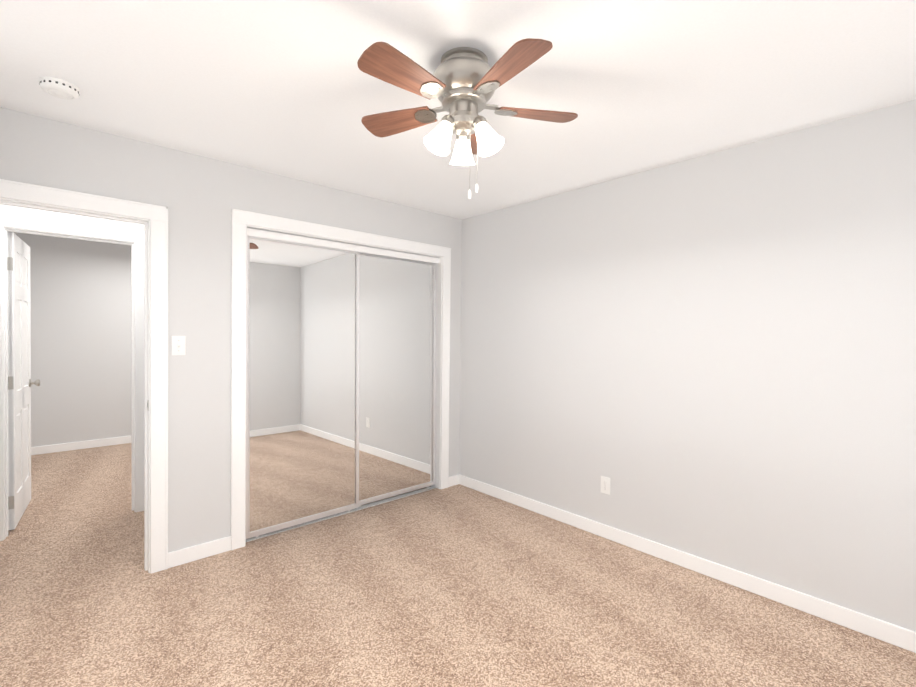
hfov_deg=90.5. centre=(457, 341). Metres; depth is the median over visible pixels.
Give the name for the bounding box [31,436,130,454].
baseboard
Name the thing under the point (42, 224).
door frame
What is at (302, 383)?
mirrored closet door
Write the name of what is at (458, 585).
floor
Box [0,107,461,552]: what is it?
wall
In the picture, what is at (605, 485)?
outlet
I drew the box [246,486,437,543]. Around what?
track rail
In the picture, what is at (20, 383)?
room door
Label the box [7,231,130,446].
wall
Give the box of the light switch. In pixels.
[172,336,184,354]
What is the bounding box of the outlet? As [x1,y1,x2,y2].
[601,476,609,494]
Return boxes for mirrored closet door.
[246,236,358,538]
[359,252,435,506]
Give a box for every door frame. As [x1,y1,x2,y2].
[0,179,167,573]
[0,212,143,540]
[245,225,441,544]
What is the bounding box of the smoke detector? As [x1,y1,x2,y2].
[38,77,79,99]
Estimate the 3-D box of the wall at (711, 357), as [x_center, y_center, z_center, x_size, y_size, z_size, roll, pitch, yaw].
[1.194,0.127,3.001,0.120,2.440,3.580,0,1,-42]
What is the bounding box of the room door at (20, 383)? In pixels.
[7,232,40,529]
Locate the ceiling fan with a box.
[357,38,577,198]
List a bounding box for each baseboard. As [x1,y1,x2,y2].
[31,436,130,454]
[168,536,230,567]
[456,474,915,652]
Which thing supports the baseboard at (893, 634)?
attached to the wall at (711, 357)
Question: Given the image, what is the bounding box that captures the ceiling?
[0,0,915,218]
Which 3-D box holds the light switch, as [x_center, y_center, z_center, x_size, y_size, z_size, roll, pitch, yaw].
[-1.638,0.023,2.665,0.070,0.114,0.018,0,1,-42]
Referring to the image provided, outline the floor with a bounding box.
[0,443,915,686]
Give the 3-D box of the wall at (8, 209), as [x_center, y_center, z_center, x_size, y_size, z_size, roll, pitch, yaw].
[-2.396,0.081,3.584,4.140,2.440,0.120,0,1,-42]
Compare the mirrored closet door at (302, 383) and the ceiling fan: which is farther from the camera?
the mirrored closet door at (302, 383)
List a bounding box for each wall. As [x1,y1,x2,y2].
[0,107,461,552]
[0,204,143,231]
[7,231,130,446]
[459,99,915,631]
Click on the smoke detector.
(59, 88)
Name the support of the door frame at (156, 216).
attached to the wall at (200, 197)
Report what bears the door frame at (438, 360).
attached to the wall at (200, 197)
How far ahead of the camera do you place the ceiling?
1.88 m
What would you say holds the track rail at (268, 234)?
attached to the wall at (200, 197)
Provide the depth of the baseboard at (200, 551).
2.75 m
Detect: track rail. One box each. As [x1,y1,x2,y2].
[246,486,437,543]
[247,227,439,263]
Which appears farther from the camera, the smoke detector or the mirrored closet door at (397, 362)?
the mirrored closet door at (397, 362)

